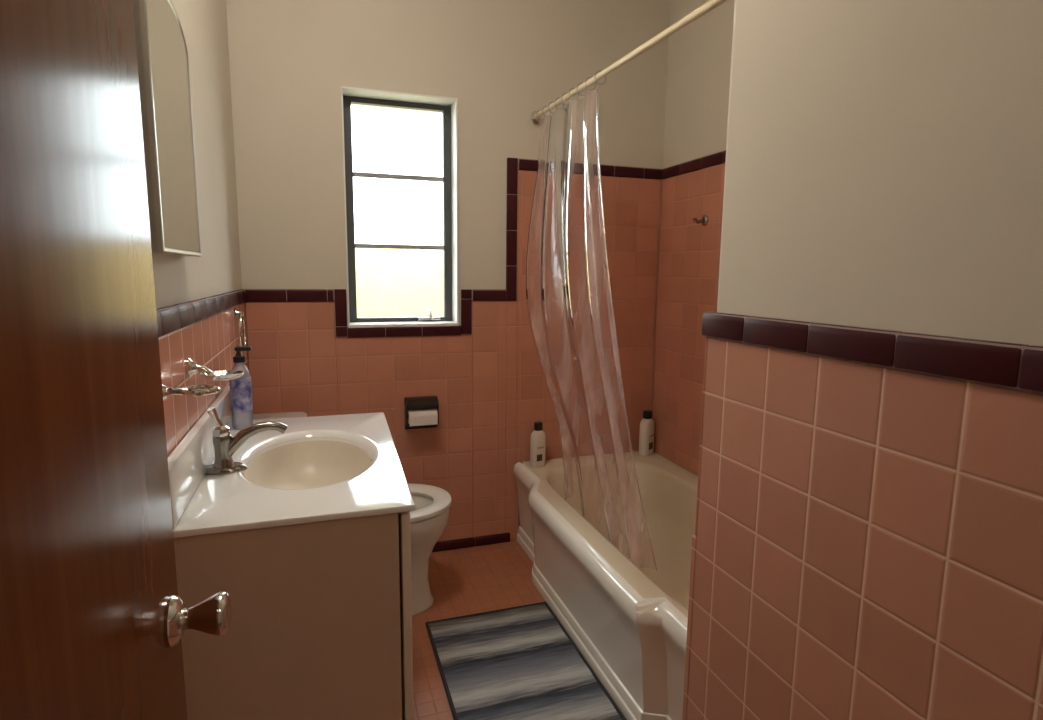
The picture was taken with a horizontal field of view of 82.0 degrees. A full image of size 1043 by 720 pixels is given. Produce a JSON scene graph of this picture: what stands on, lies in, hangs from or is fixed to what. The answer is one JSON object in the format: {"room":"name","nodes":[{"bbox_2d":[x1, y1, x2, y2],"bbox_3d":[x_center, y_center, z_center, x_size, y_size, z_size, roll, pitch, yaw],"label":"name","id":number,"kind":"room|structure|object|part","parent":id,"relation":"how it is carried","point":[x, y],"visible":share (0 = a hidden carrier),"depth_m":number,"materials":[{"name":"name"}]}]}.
{"room":"bathroom","nodes":[
{"label":"bathroom","id":0,"kind":"room"},
{"bbox_2d":[152,0,248,456],"bbox_3d":[-0.733,-0.194,1.111,0.135,2.540,3.002,-2,9,-18],"label":"wall","id":1,"kind":"structure","parent":0,"point":[196,298],"depth_m":1.62,"materials":[{"name":"beige paint"}]},
{"bbox_2d":[133,0,200,256],"bbox_3d":[-0.680,-0.447,1.148,0.036,0.484,0.348,-2,9,-18],"label":"upper cabinet","id":2,"kind":"object","parent":1,"relation":"attached to","point":[161,47],"visible":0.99,"depth_m":1.09,"materials":[{"name":"grey"}]},
{"bbox_2d":[162,384,219,400],"bbox_3d":[-0.595,0.055,1.076,0.100,0.040,0.064,-2,9,-18],"label":"holder","id":3,"kind":"object","parent":1,"relation":"attached to","point":[195,390],"visible":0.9,"depth_m":1.06,"materials":[{"name":"silver metal"}]},
{"bbox_3d":[-0.616,0.056,1.065,0.032,0.017,0.017,-2,9,-18],"label":"arm","id":4,"kind":"part","parent":3,"relation":"part of","materials":[{"name":"silver metal"}]},
{"bbox_2d":[168,385,235,528],"bbox_3d":[-0.749,0.187,1.431,0.020,0.112,0.824,-2,9,-18],"label":"backsplash","id":5,"kind":"structure","parent":1,"relation":"attached to","point":[187,464],"depth_m":1.23,"materials":[{"name":"ceramic"}]},
{"bbox_2d":[186,358,244,380],"bbox_3d":[-0.671,0.018,1.322,0.113,0.050,0.064,-2,9,-18],"label":"soap dish","id":6,"kind":"object","parent":1,"relation":"attached to","point":[192,367],"visible":1,"depth_m":1.31,"materials":[{"name":"silver metal"}]},
{"bbox_3d":[-0.697,0.023,1.314,0.036,0.029,0.016,-2,9,-18],"label":"arm","id":7,"kind":"part","parent":6,"relation":"part of","materials":[{"name":"silver metal"}]},
{"bbox_3d":[-0.661,0.035,1.328,0.090,0.014,0.064,-2,9,-18],"label":"dish","id":8,"kind":"part","parent":6,"relation":"part of","materials":[{"name":"silver metal"}]},
{"bbox_2d":[234,309,245,351],"bbox_3d":[-0.960,-0.101,2.049,0.028,0.148,0.133,-2,9,-18],"label":"towel ring","id":9,"kind":"object","parent":1,"relation":"attached to","point":[240,314],"visible":0.8,"depth_m":2.03,"materials":[{"name":"silver metal"}]},
{"bbox_3d":[-0.960,-0.157,2.041,0.028,0.036,0.036,-2,9,-18],"label":"post","id":10,"kind":"part","parent":9,"relation":"part of","materials":[{"name":"silver metal"}]},
{"bbox_2d":[226,0,669,541],"bbox_3d":[-0.192,-0.419,2.705,1.938,2.540,0.247,-2,9,-18],"label":"wall","id":11,"kind":"structure","parent":0,"point":[503,61],"depth_m":2.57,"materials":[{"name":"beige paint"}]},
{"bbox_2d":[341,86,458,327],"bbox_3d":[-0.522,-0.618,2.566,0.458,0.936,0.246,-2,9,-18],"label":"window","id":12,"kind":"structure","parent":11,"relation":"in","point":[446,106],"depth_m":2.53,"materials":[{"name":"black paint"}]},
{"bbox_3d":[-0.526,-0.162,2.632,0.458,0.014,0.246,-2,9,-18],"label":"sill","id":13,"kind":"part","parent":12,"relation":"part of","materials":[{"name":"white paint"}]},
{"bbox_3d":[-0.402,-0.198,2.629,0.100,0.052,0.050,-2,9,-18],"label":"crank handle","id":14,"kind":"part","parent":12,"relation":"part of","materials":[{"name":"silver metal"}]},
{"bbox_2d":[404,396,438,429],"bbox_3d":[-0.424,0.231,2.561,0.140,0.141,0.072,-2,9,-18],"label":"paper holder","id":15,"kind":"object","parent":11,"relation":"attached to","point":[420,402],"visible":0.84,"depth_m":2.54,"materials":[{"name":"black metal"}]},
{"bbox_3d":[-0.488,0.232,2.545,0.007,0.092,0.047,-2,9,-18],"label":"arm","id":16,"kind":"part","parent":15,"relation":"part of","materials":[{"name":"black metal"}]},
{"bbox_2d":[405,396,438,409],"bbox_3d":[-0.422,0.183,2.550,0.132,0.044,0.062,-2,9,-18],"label":"hood","id":17,"kind":"object","parent":15,"relation":"attached to","point":[420,402],"depth_m":2.53,"materials":[{"name":"black metal"}]},
{"bbox_2d":[408,409,437,425],"bbox_3d":[-0.421,0.238,2.552,0.120,0.066,0.064,-2,9,-18],"label":"toilet roll","id":18,"kind":"object","parent":15,"relation":"on","point":[423,416],"visible":0.87,"depth_m":2.52,"materials":[{"name":"white paper"}]},
{"bbox_2d":[432,532,509,551],"bbox_3d":[-0.567,0.847,2.641,1.078,0.043,0.020,-2,9,-18],"label":"baseboard","id":19,"kind":"structure","parent":11,"relation":"attached to","point":[502,537],"depth_m":2.74,"materials":[{"name":"black tile"}]},
{"bbox_2d":[412,540,544,719],"bbox_3d":[0.183,1.083,1.576,2.060,0.100,2.942,-2,9,-18],"label":"floor","id":20,"kind":"structure","parent":0,"point":[484,578],"depth_m":2.36,"materials":[{"name":"tile"}]},
{"bbox_2d":[174,512,413,719],"bbox_3d":[-0.540,0.634,1.565,0.447,0.774,0.807,-2,9,-18],"label":"vanity cabinet","id":21,"kind":"object","parent":20,"relation":"on","point":[320,628],"visible":0.77,"depth_m":1.16,"materials":[{"name":"laminate"}]},
{"bbox_2d":[168,385,415,537],"bbox_3d":[-0.540,0.243,1.509,0.462,0.242,0.826,-2,9,-18],"label":"countertop","id":22,"kind":"structure","parent":21,"relation":"on","point":[332,467],"depth_m":1.31,"materials":[{"name":"stone"}]},
{"bbox_2d":[229,346,252,429],"bbox_3d":[-0.810,0.080,1.732,0.058,0.238,0.058,5,9,26],"label":"soap bottle","id":23,"kind":"object","parent":22,"relation":"on","point":[241,387],"visible":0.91,"depth_m":1.71,"materials":[{"name":"blue plastic"}]},
{"bbox_2d":[205,407,287,474],"bbox_3d":[-0.637,0.177,1.376,0.189,0.151,0.053,-2,9,-18],"label":"sink faucet","id":24,"kind":"object","parent":22,"relation":"on","point":[225,445],"visible":0.97,"depth_m":1.36,"materials":[{"name":"silver metal"}]},
{"bbox_3d":[-0.682,0.138,1.355,0.046,0.067,0.038,-2,9,-18],"label":"lever","id":25,"kind":"part","parent":24,"relation":"part of","materials":[{"name":"silver metal"}]},
{"bbox_3d":[-0.680,0.247,1.372,0.099,0.014,0.053,-2,9,-18],"label":"plate","id":26,"kind":"part","parent":24,"relation":"part of","materials":[{"name":"silver metal"}]},
{"bbox_3d":[-0.620,0.182,1.391,0.146,0.078,0.029,-3,9,-24],"label":"spout","id":27,"kind":"part","parent":24,"relation":"part of","materials":[{"name":"silver metal"}]},
{"bbox_2d":[243,437,371,488],"bbox_3d":[-0.529,0.308,1.505,0.300,0.114,0.443,-2,9,-18],"label":"basin","id":28,"kind":"object","parent":22,"relation":"in","point":[272,462],"depth_m":1.64,"materials":[{"name":"beige ceramic"}]},
{"bbox_3d":[-0.294,0.624,1.431,0.023,0.698,0.400,-2,9,-18],"label":"door","id":29,"kind":"part","parent":21,"relation":"part of","materials":[{"name":"beige paint"}]},
{"bbox_2d":[245,412,451,615],"bbox_3d":[-0.605,0.569,2.166,0.710,0.730,0.368,-2,9,-18],"label":"toilet","id":30,"kind":"object","parent":20,"relation":"on","point":[428,522],"visible":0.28,"depth_m":2.19,"materials":[{"name":"white ceramic"}]},
{"bbox_3d":[-0.839,0.232,2.038,0.208,0.030,0.354,-2,9,-18],"label":"tank lid","id":31,"kind":"part","parent":30,"relation":"part of","materials":[{"name":"white ceramic"}]},
{"bbox_3d":[-0.500,0.525,2.195,0.488,0.023,0.368,-2,9,-18],"label":"seat","id":32,"kind":"part","parent":30,"relation":"part of","materials":[{"name":"white plastic"}]},
{"bbox_3d":[-0.575,0.735,2.201,0.628,0.392,0.360,-2,9,-18],"label":"bowl","id":33,"kind":"part","parent":30,"relation":"part of","materials":[{"name":"white ceramic"}]},
{"bbox_2d":[425,602,626,719],"bbox_3d":[-0.005,0.983,1.854,0.460,0.012,0.760,-2,9,-18],"label":"bath rug","id":34,"kind":"object","parent":20,"relation":"on","point":[518,662],"visible":1,"depth_m":1.88,"materials":[{"name":"grey fabric"}]},
{"bbox_2d":[513,451,697,719],"bbox_3d":[0.511,0.755,2.180,0.772,0.381,1.519,-2,9,-18],"label":"bathtub","id":35,"kind":"object","parent":20,"relation":"on","point":[628,620],"visible":0.56,"depth_m":2.15,"materials":[{"name":"ceramic"}]},
{"bbox_2d":[530,421,545,467],"bbox_3d":[0.075,0.379,2.703,0.070,0.204,0.045,-4,10,-30],"label":"shampoo bottle","id":36,"kind":"object","parent":35,"relation":"on","point":[538,437],"visible":1,"depth_m":2.69,"materials":[{"name":"white plastic"}]},
{"bbox_2d":[521,451,697,618],"bbox_3d":[0.531,0.724,2.182,0.731,0.319,1.519,-2,9,-18],"label":"basin","id":37,"kind":"object","parent":35,"relation":"in","point":[668,491],"depth_m":2.56,"materials":[{"name":"ceramic"}]},
{"bbox_2d":[639,410,654,455],"bbox_3d":[0.607,0.351,2.899,0.055,0.216,0.086,8,11,41],"label":"bottle","id":38,"kind":"object","parent":35,"relation":"on","point":[647,425],"visible":1,"depth_m":2.87,"materials":[{"name":"white plastic"}]},
{"bbox_2d":[652,0,734,475],"bbox_3d":[0.911,-0.345,2.276,0.135,2.540,1.770,-2,9,-18],"label":"wall","id":39,"kind":"structure","parent":0,"point":[700,52],"depth_m":2.62,"materials":[{"name":"beige paint"}]},
{"bbox_2d":[693,215,707,225],"bbox_3d":[0.736,-0.580,2.489,0.060,0.044,0.044,-2,9,-18],"label":"wall hook","id":40,"kind":"object","parent":39,"relation":"attached to","point":[704,220],"visible":1,"depth_m":2.48,"materials":[{"name":"silver metal"}]},
{"bbox_3d":[0.760,-0.581,2.497,0.010,0.044,0.044,-2,9,-18],"label":"plate","id":41,"kind":"part","parent":40,"relation":"part of","materials":[{"name":"silver metal"}]},
{"bbox_2d":[682,0,1042,719],"bbox_3d":[0.995,-0.124,0.757,0.929,2.540,1.229,-2,9,-18],"label":"wall","id":42,"kind":"structure","parent":0,"point":[867,541],"depth_m":0.83,"materials":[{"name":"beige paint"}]},
{"bbox_2d":[530,0,726,122],"bbox_3d":[0.247,-0.879,1.849,0.050,0.161,1.526,-1,8,-14],"label":"curtain rod","id":43,"kind":"object","parent":42,"relation":"attached to","point":[710,5],"visible":0.98,"depth_m":1.58,"materials":[{"name":"beige metal"}]},
{"bbox_2d":[526,70,656,569],"bbox_3d":[0.219,-0.172,2.157,0.134,1.617,0.966,-2,9,-18],"label":"shower curtain","id":44,"kind":"object","parent":43,"relation":"hanging from","point":[559,122],"visible":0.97,"depth_m":2.18,"materials":[{"name":"clear plastic"}]},
{"bbox_3d":[0.257,-0.013,-0.065,1.024,2.540,0.120,-2,9,-18],"label":"wall","id":45,"kind":"structure","parent":0,"visible":0},
{"bbox_2d":[0,0,230,719],"bbox_3d":[-0.244,0.184,0.240,0.135,2.028,0.722,-2,9,-18],"label":"door","id":46,"kind":"structure","parent":45,"relation":"in","point":[94,620],"depth_m":0.38,"materials":[{"name":"brown wood"}]},
{"bbox_3d":[-0.301,0.243,0.571,0.040,0.040,0.040,-2,9,-18],"label":"knob","id":47,"kind":"part","parent":46,"relation":"part of","materials":[{"name":"silver metal"}]},
{"label":"outside","id":48,"kind":"structure","parent":0,"visible":0},
{"bbox_3d":[-9.923,-2.772,29.728,80.000,0.150,57.158,-2,9,-18],"label":"lawn","id":49,"kind":"structure","parent":48,"visible":0},
{"bbox_2d":[355,248,442,317],"bbox_3d":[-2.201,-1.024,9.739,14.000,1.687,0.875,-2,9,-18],"label":"window pane","id":50,"kind":"object","parent":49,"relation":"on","point":[389,282],"visible":0.08,"depth_m":9.41,"materials":[{"name":"glass"}]}
]}

